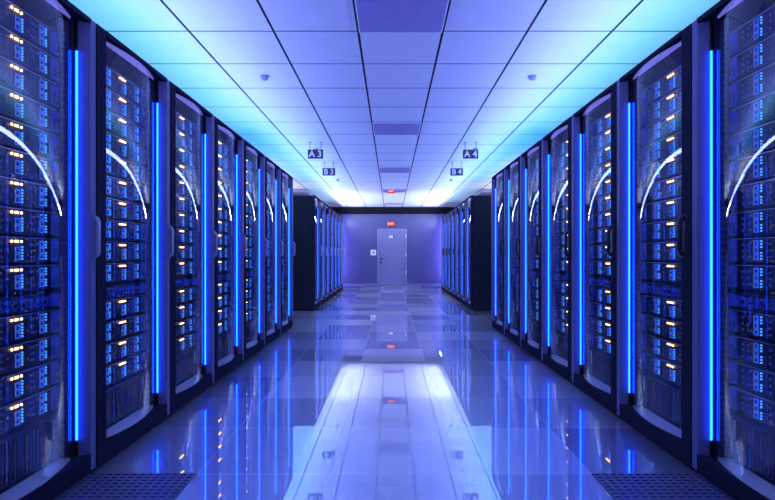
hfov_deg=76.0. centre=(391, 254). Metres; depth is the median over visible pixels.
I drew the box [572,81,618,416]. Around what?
tall cabinet
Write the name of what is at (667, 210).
server
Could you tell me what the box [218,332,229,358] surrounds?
unit
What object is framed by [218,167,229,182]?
server
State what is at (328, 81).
ceiling
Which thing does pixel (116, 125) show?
server
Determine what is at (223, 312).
server
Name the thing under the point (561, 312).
server
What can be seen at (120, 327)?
server
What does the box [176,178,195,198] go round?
server
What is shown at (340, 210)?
trim
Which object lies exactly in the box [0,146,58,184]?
server
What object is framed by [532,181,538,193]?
server
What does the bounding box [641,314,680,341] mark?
server
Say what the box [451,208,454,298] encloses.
tall cabinet
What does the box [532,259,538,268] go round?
server
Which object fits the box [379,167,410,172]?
ceiling vent
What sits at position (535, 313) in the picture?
server
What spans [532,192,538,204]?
server
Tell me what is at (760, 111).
server
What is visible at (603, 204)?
server
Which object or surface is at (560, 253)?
server
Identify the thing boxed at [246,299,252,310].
server
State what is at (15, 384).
server
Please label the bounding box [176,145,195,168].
server
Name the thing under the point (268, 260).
server
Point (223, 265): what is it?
server
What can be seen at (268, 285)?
server
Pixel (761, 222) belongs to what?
server
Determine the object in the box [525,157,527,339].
light
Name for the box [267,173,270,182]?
server
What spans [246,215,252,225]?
server
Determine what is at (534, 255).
server
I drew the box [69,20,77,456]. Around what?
light
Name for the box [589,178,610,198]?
server
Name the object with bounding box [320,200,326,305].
tall cabinet
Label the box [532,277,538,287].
server
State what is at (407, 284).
baseboard
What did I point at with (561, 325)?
server
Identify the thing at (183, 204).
server
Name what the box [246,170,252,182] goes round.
server
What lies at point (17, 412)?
server
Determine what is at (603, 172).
server
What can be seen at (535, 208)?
server
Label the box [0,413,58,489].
unit
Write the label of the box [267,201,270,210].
server
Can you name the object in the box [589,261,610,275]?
server
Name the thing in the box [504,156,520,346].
tall cabinet
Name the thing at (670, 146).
server
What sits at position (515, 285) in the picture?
server
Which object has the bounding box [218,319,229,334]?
server
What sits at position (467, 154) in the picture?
aisle sign
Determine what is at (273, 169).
tall cabinet
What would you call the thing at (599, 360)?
unit
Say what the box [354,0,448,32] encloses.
ceiling vent
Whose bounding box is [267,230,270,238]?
server
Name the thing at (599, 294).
server
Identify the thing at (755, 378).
server
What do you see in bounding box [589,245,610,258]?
server
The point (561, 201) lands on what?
server
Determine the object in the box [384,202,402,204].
ceiling vent
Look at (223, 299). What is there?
server
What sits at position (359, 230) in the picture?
wall
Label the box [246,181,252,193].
server
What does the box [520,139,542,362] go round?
tall cabinet
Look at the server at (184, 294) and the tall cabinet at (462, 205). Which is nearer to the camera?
the server at (184, 294)
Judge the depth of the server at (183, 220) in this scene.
3.54 m
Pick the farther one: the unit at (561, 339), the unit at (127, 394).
the unit at (561, 339)
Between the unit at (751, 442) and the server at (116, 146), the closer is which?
the unit at (751, 442)
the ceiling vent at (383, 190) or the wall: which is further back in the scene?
the wall
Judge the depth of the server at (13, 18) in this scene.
2.00 m
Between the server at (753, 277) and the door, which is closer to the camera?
the server at (753, 277)
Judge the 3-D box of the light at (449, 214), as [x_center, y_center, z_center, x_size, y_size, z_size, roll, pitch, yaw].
[1.486,-0.072,12.644,0.032,1.945,0.016,0,0,0]
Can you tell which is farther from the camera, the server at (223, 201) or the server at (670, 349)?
the server at (223, 201)
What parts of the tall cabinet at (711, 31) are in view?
door post, door edge trim, panel, light panel, plate, patch panel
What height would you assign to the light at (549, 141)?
1.945 m
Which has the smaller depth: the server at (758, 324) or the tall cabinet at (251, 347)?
the server at (758, 324)
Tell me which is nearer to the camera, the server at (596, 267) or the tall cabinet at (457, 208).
the server at (596, 267)
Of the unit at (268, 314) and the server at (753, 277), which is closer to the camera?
the server at (753, 277)
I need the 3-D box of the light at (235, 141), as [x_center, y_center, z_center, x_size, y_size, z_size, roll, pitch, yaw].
[-1.418,-0.072,4.508,0.032,1.945,0.016,0,0,0]
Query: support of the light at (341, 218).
attached to the tall cabinet at (342, 248)
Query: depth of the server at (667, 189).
2.74 m
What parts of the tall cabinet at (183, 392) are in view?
patch panel, light panel, plate, panel, door edge trim, door post, handle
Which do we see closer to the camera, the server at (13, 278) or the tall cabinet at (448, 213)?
the server at (13, 278)
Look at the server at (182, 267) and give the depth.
3.53 m
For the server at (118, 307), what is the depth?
2.73 m
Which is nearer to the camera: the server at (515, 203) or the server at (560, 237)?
the server at (560, 237)
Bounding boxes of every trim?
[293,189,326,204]
[330,207,454,213]
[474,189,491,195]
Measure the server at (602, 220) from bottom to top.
0.100 m
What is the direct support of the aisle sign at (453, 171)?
hanging from the ceiling
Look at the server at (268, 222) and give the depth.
5.96 m
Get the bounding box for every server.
[0,0,58,56]
[0,25,58,82]
[0,55,58,107]
[0,86,58,133]
[0,116,58,159]
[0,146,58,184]
[0,176,58,210]
[0,206,58,235]
[0,236,58,262]
[0,265,58,292]
[0,309,58,344]
[0,334,58,374]
[0,360,58,404]
[0,385,58,434]
[106,66,145,107]
[106,88,145,126]
[106,110,145,145]
[106,131,145,164]
[106,153,145,183]
[106,175,145,202]
[106,197,145,221]
[106,219,145,240]
[106,241,145,260]
[106,262,145,282]
[106,295,145,319]
[106,314,145,341]
[106,333,145,363]
[106,352,145,385]
[176,112,195,138]
[176,129,195,153]
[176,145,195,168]
[176,162,195,183]
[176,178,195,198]
[176,195,195,213]
[176,212,195,228]
[176,228,195,243]
[176,245,195,258]
[176,261,195,275]
[176,287,195,303]
[176,302,195,320]
[176,317,195,336]
[176,332,195,353]
[218,140,229,157]
[218,153,229,170]
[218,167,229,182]
[218,180,229,195]
[218,193,229,207]
[218,207,229,220]
[218,220,229,232]
[218,233,229,245]
[218,247,229,258]
[218,260,229,271]
[218,281,229,294]
[218,294,229,307]
[218,306,229,320]
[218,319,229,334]
[246,159,252,172]
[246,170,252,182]
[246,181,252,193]
[246,192,252,204]
[246,203,252,214]
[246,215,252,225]
[246,226,252,236]
[246,237,252,246]
[246,248,252,257]
[246,259,252,268]
[246,277,252,287]
[246,288,252,298]
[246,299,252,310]
[246,309,252,321]
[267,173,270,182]
[267,182,270,191]
[267,192,270,201]
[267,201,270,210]
[267,211,270,219]
[267,220,270,229]
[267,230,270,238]
[267,259,270,266]
[267,275,270,282]
[267,284,270,292]
[267,293,270,301]
[267,302,270,311]
[514,172,517,182]
[514,182,517,191]
[514,192,517,201]
[514,201,517,210]
[514,211,517,219]
[514,220,517,229]
[514,230,517,238]
[514,259,517,266]
[514,275,517,282]
[514,284,517,292]
[514,293,517,302]
[514,302,517,311]
[532,159,538,172]
[532,170,538,182]
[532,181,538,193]
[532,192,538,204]
[532,203,538,214]
[532,215,538,225]
[532,226,538,236]
[532,237,538,246]
[532,248,538,257]
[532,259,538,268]
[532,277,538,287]
[532,288,538,298]
[532,299,538,309]
[532,309,538,321]
[556,140,567,157]
[556,153,567,170]
[556,166,567,182]
[556,180,567,195]
[556,193,567,207]
[556,207,567,220]
[556,220,567,232]
[556,234,567,245]
[556,247,567,258]
[556,260,567,271]
[556,281,567,294]
[556,294,567,307]
[556,306,567,320]
[556,319,567,334]
[589,112,610,138]
[589,128,610,153]
[589,145,610,168]
[589,161,610,183]
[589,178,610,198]
[589,195,610,213]
[589,211,610,228]
[589,228,610,243]
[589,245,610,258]
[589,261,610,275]
[589,287,610,303]
[589,302,610,320]
[589,317,610,337]
[589,332,610,353]
[641,66,680,107]
[641,88,680,126]
[641,110,680,145]
[641,132,680,164]
[641,154,680,183]
[641,176,680,202]
[641,197,680,221]
[641,220,677,240]
[641,242,680,260]
[641,262,680,282]
[641,295,680,319]
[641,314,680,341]
[641,333,680,363]
[641,352,680,385]
[729,4,774,56]
[729,33,774,82]
[729,62,774,107]
[729,91,774,133]
[729,121,774,159]
[729,150,774,184]
[729,179,774,210]
[729,208,774,235]
[729,237,774,262]
[729,265,774,291]
[729,309,774,341]
[729,334,774,370]
[729,360,774,399]
[729,385,774,427]
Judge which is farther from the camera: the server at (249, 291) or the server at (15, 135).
the server at (249, 291)
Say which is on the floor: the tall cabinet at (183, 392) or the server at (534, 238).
the tall cabinet at (183, 392)
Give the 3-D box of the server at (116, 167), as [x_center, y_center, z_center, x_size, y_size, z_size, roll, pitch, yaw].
[-1.773,-0.471,2.673,0.632,0.100,0.558,0,0,0]
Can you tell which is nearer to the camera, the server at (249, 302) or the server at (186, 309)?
the server at (186, 309)
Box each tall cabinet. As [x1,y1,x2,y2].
[0,0,100,499]
[93,24,173,470]
[168,81,217,416]
[213,116,246,383]
[242,139,267,362]
[264,156,282,346]
[280,169,294,335]
[293,195,321,310]
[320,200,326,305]
[326,205,331,301]
[330,208,334,298]
[334,211,338,295]
[337,213,341,293]
[340,216,343,291]
[441,216,444,291]
[444,214,447,293]
[447,211,450,295]
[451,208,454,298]
[455,204,459,301]
[460,200,464,305]
[465,195,491,310]
[492,168,504,335]
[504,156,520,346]
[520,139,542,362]
[542,116,572,383]
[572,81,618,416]
[617,24,694,470]
[692,0,774,499]
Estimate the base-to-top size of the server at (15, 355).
0.100 m
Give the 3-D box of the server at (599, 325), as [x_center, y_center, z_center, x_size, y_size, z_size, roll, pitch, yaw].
[1.795,0.512,3.438,0.632,0.100,0.558,0,0,0]
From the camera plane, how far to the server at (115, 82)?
2.73 m
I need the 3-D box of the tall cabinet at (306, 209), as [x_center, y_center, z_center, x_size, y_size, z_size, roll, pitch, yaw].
[-1.917,-0.036,9.282,1.136,2.072,0.758,0,0,0]
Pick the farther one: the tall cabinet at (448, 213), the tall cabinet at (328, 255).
the tall cabinet at (448, 213)
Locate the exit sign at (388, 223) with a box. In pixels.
[387,222,394,225]
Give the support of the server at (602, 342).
in the tall cabinet at (602, 392)
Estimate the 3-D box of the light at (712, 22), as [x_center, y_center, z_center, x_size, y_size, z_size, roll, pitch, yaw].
[1.440,-0.072,2.214,0.032,1.945,0.016,0,0,0]
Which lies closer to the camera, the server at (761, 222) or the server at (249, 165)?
the server at (761, 222)
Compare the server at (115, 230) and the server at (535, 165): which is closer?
the server at (115, 230)
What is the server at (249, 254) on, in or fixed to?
in the tall cabinet at (251, 347)
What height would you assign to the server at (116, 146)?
0.100 m
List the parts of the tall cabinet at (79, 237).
patch panel, plate, light panel, panel, door edge trim, door post, handle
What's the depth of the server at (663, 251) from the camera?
2.75 m
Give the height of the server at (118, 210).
0.100 m
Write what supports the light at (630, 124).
attached to the tall cabinet at (675, 439)
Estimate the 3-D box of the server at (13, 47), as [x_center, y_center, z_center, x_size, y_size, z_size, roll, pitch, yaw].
[-1.773,-0.809,1.909,0.632,0.100,0.558,0,0,0]
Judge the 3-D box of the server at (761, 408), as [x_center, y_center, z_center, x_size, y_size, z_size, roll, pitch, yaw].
[1.795,0.625,1.909,0.632,0.100,0.558,0,0,0]
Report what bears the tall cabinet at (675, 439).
on the floor
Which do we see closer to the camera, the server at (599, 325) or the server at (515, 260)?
the server at (599, 325)
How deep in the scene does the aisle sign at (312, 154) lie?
6.97 m
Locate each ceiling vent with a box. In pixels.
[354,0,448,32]
[372,122,420,134]
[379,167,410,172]
[382,189,405,192]
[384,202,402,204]
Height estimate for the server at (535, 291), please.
0.100 m
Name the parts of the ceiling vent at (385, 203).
panel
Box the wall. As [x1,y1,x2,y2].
[339,214,445,283]
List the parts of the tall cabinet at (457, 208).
door post, panel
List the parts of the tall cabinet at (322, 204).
panel, door edge trim, door post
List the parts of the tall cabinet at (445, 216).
door post, door edge trim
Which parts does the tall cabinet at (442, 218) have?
door post, door edge trim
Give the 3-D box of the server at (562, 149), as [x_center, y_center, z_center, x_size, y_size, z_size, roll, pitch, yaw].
[1.795,-0.922,4.202,0.632,0.100,0.558,0,0,0]
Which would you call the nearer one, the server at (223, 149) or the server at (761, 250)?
the server at (761, 250)
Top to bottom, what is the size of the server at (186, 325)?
0.100 m
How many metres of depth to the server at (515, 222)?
5.96 m
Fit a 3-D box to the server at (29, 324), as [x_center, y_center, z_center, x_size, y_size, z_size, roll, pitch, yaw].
[-1.773,0.287,1.909,0.632,0.100,0.558,0,0,0]
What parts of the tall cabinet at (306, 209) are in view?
panel, door frame, door post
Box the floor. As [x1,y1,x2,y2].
[92,285,695,499]
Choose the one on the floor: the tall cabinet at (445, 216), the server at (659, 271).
the tall cabinet at (445, 216)
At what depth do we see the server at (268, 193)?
5.92 m
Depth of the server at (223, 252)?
4.33 m
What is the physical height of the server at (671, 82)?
0.100 m
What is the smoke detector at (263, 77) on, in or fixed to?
attached to the ceiling
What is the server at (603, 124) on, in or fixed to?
in the tall cabinet at (602, 392)
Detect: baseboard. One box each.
[343,284,376,284]
[407,284,440,284]
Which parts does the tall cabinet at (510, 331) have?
door post, panel, plate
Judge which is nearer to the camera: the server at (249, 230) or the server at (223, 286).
the server at (223, 286)
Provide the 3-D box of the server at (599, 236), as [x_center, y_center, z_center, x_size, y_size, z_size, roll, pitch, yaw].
[1.795,-0.133,3.438,0.632,0.100,0.558,0,0,0]
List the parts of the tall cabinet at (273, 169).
plate, panel, door post, handle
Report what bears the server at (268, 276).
in the tall cabinet at (273, 169)
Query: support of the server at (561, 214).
in the tall cabinet at (559, 364)
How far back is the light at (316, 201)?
9.58 m
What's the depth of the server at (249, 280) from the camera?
5.12 m
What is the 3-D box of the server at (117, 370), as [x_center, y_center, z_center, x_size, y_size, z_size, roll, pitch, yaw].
[-1.773,0.625,2.673,0.632,0.100,0.558,0,0,0]
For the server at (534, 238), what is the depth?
5.17 m
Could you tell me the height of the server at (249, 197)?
0.100 m
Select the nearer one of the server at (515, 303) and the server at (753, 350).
the server at (753, 350)
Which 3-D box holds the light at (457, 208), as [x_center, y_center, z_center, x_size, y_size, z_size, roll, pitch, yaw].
[1.486,-0.072,11.115,0.032,1.945,0.016,0,0,0]
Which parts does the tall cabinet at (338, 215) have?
door frame, door edge trim, door post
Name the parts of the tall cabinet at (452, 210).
door post, door edge trim, panel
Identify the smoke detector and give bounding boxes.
[260,75,268,80]
[528,75,536,80]
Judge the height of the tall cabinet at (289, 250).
2.072 m
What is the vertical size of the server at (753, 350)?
0.100 m
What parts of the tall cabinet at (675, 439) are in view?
door post, door edge trim, panel, light panel, plate, patch panel, handle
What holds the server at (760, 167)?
in the tall cabinet at (711, 31)
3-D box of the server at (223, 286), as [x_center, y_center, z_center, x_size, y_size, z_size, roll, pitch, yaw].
[-1.773,0.287,4.202,0.632,0.100,0.558,0,0,0]
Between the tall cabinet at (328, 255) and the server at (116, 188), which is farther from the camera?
the tall cabinet at (328, 255)
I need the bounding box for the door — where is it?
[377,229,406,284]
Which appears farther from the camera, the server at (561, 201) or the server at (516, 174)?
the server at (516, 174)
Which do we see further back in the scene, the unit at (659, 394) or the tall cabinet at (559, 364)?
the tall cabinet at (559, 364)
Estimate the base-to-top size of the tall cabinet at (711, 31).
2.072 m
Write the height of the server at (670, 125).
0.100 m
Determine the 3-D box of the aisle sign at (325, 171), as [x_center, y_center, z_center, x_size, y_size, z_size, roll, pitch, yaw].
[-1.070,-1.472,8.469,0.214,0.231,0.026,0,0,0]
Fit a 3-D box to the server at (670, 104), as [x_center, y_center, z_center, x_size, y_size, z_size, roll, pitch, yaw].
[1.795,-0.809,2.673,0.632,0.100,0.558,0,0,0]
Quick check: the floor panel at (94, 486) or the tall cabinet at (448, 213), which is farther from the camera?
the tall cabinet at (448, 213)
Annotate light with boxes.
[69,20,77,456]
[153,81,157,404]
[201,116,205,373]
[234,140,236,353]
[257,157,259,339]
[274,169,275,328]
[287,179,288,320]
[316,201,317,301]
[335,214,335,289]
[341,218,341,286]
[449,214,449,289]
[457,208,458,294]
[495,179,497,320]
[508,169,510,328]
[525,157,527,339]
[548,140,551,353]
[580,116,584,373]
[628,81,633,404]
[710,20,718,456]
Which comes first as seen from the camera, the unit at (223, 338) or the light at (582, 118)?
the light at (582, 118)
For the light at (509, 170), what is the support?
attached to the tall cabinet at (510, 331)
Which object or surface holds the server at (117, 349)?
in the tall cabinet at (111, 439)
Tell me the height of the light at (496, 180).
1.945 m
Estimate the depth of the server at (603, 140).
3.53 m
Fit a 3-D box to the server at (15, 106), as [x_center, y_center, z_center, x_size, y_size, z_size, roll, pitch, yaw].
[-1.773,-0.584,1.909,0.632,0.100,0.558,0,0,0]
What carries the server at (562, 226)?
in the tall cabinet at (559, 364)
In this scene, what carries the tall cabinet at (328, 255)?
on the floor
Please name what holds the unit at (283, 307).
in the tall cabinet at (289, 250)
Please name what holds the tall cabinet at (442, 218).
on the floor
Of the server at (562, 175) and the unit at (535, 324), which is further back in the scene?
the unit at (535, 324)
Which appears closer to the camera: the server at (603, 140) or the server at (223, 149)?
the server at (603, 140)
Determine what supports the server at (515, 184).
in the tall cabinet at (510, 331)
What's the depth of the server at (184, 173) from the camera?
3.54 m
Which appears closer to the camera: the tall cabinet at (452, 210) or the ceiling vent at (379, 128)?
the ceiling vent at (379, 128)
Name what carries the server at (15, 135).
in the tall cabinet at (79, 237)
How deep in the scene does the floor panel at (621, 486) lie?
2.13 m
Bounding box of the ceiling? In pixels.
[68,0,719,206]
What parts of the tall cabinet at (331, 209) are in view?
door edge trim, door post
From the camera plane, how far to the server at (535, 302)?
5.14 m
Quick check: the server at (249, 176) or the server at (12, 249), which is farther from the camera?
the server at (249, 176)
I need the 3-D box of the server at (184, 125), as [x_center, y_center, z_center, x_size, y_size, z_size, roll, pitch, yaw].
[-1.773,-0.922,3.438,0.632,0.100,0.558,0,0,0]
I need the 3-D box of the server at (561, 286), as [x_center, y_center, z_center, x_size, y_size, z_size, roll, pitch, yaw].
[1.795,0.287,4.202,0.632,0.100,0.558,0,0,0]
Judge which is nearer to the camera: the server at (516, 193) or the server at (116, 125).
the server at (116, 125)
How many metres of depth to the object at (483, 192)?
12.22 m
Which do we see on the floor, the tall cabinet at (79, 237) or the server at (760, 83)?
the tall cabinet at (79, 237)
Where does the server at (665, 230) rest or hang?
in the tall cabinet at (675, 439)
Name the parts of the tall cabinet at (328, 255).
panel, door edge trim, door post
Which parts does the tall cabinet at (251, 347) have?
patch panel, light panel, plate, panel, door post, handle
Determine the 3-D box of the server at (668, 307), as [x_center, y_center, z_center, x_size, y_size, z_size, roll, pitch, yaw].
[1.795,0.287,2.673,0.632,0.100,0.558,0,0,0]
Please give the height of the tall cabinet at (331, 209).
2.072 m
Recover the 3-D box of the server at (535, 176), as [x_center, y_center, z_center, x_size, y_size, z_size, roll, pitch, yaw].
[1.795,-0.809,4.966,0.632,0.100,0.558,0,0,0]
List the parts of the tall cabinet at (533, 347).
door post, panel, light panel, plate, patch panel, handle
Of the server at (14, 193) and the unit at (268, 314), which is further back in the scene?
the unit at (268, 314)
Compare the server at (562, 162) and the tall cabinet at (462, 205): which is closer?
the server at (562, 162)
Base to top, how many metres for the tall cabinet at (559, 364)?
2.072 m
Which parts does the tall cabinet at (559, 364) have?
door post, door edge trim, panel, light panel, plate, patch panel, handle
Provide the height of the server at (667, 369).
0.100 m
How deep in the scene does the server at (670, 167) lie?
2.73 m
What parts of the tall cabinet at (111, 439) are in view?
patch panel, light panel, plate, panel, door edge trim, door post, handle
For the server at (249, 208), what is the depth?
5.12 m
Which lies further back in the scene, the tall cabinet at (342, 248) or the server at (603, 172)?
the tall cabinet at (342, 248)
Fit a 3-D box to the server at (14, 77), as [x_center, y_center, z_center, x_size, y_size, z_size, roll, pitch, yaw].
[-1.773,-0.697,1.909,0.632,0.100,0.558,0,0,0]
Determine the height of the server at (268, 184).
0.100 m
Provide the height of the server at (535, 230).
0.100 m
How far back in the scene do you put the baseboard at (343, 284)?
16.49 m
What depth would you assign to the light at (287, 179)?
6.80 m
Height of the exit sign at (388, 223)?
0.140 m
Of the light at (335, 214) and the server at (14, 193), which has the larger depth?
the light at (335, 214)
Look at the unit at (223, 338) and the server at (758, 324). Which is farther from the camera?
the unit at (223, 338)
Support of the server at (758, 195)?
in the tall cabinet at (711, 31)
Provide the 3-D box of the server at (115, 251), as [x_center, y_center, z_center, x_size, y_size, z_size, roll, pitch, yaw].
[-1.773,-0.020,2.673,0.632,0.100,0.558,0,0,0]
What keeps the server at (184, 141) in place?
in the tall cabinet at (183, 392)
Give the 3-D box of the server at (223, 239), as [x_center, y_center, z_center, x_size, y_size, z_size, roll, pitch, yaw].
[-1.773,-0.133,4.202,0.632,0.100,0.558,0,0,0]
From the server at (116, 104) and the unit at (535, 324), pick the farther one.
the unit at (535, 324)
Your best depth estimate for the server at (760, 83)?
2.05 m
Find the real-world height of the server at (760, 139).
0.100 m
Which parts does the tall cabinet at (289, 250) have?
panel, door post, handle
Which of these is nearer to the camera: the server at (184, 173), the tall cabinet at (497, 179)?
the server at (184, 173)
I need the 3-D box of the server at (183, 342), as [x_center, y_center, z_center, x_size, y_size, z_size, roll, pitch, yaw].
[-1.773,0.625,3.438,0.632,0.100,0.558,0,0,0]
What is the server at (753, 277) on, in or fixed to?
in the tall cabinet at (711, 31)
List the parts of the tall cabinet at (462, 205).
door post, door edge trim, panel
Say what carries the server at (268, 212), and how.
in the tall cabinet at (273, 169)
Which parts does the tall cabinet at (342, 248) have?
door post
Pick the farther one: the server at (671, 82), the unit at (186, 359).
the unit at (186, 359)
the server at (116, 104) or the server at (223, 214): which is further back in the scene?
the server at (223, 214)
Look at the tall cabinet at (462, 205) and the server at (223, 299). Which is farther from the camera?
the tall cabinet at (462, 205)
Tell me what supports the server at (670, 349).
in the tall cabinet at (675, 439)
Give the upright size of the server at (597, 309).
0.100 m
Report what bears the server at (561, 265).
in the tall cabinet at (559, 364)
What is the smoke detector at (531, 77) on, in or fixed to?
attached to the ceiling
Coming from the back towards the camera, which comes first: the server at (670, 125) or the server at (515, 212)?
the server at (515, 212)
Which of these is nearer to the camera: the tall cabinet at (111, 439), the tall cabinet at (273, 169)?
the tall cabinet at (111, 439)
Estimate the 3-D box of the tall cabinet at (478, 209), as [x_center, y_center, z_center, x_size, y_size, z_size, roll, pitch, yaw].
[1.962,-0.036,9.282,1.139,2.072,0.758,0,0,0]
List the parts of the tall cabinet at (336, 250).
panel, door post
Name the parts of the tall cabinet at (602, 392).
door post, door edge trim, panel, light panel, plate, patch panel, handle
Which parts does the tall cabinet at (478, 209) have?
door post, door edge trim, panel, door frame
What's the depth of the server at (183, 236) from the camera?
3.55 m
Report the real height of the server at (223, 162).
0.100 m
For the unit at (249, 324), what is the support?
in the tall cabinet at (251, 347)
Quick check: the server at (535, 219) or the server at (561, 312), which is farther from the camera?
the server at (535, 219)
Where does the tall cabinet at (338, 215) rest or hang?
on the floor
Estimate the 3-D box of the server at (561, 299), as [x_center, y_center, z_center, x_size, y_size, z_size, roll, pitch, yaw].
[1.795,0.400,4.202,0.632,0.100,0.558,0,0,0]
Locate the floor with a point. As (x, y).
(373, 392)
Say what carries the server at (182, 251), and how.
in the tall cabinet at (183, 392)
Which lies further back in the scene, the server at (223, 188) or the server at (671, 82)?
the server at (223, 188)
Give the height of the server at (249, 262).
0.100 m
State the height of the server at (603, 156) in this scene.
0.100 m
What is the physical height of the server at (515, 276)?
0.100 m
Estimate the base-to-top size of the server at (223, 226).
0.100 m
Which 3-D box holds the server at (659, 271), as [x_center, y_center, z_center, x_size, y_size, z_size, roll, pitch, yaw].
[1.795,0.093,2.673,0.632,0.100,0.558,0,0,0]
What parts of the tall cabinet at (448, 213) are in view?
door post, panel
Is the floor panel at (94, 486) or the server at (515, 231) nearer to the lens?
the floor panel at (94, 486)
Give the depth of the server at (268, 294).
5.96 m
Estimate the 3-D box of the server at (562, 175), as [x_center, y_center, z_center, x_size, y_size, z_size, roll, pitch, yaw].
[1.795,-0.697,4.202,0.632,0.100,0.558,0,0,0]
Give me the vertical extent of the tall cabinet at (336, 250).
2.072 m
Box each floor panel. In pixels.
[53,473,196,499]
[592,473,734,499]
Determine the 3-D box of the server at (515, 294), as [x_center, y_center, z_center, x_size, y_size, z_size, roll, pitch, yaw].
[1.795,0.512,5.731,0.632,0.100,0.558,0,0,0]
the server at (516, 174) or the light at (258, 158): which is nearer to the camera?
the light at (258, 158)
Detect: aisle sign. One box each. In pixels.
[308,142,322,158]
[322,162,334,175]
[450,162,462,175]
[463,142,477,158]
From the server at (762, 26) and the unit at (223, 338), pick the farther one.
the unit at (223, 338)
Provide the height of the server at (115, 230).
0.100 m
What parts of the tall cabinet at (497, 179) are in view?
door post, door edge trim, panel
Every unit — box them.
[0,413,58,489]
[106,372,145,425]
[176,348,195,383]
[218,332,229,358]
[246,321,252,341]
[267,313,270,328]
[282,306,284,319]
[514,313,517,329]
[532,321,538,341]
[555,332,567,358]
[589,348,610,384]
[641,372,680,425]
[728,413,774,481]
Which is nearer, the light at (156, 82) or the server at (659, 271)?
the server at (659, 271)
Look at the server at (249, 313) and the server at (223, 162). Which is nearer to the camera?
the server at (223, 162)
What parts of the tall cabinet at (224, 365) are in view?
patch panel, light panel, plate, panel, door edge trim, door post, handle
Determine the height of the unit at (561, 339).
0.185 m
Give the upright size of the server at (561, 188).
0.100 m
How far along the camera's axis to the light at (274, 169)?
6.03 m
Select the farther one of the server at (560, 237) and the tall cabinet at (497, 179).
the tall cabinet at (497, 179)
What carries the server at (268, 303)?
in the tall cabinet at (273, 169)
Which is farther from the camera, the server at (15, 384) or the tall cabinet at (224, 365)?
the tall cabinet at (224, 365)
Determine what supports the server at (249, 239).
in the tall cabinet at (251, 347)
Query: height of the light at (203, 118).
1.945 m
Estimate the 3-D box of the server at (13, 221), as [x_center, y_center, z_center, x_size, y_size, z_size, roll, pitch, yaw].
[-1.773,-0.133,1.909,0.632,0.100,0.558,0,0,0]
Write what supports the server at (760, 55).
in the tall cabinet at (711, 31)
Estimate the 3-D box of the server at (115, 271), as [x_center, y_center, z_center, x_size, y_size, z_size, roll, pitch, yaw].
[-1.773,0.093,2.673,0.632,0.100,0.558,0,0,0]
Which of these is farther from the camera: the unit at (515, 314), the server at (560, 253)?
the unit at (515, 314)

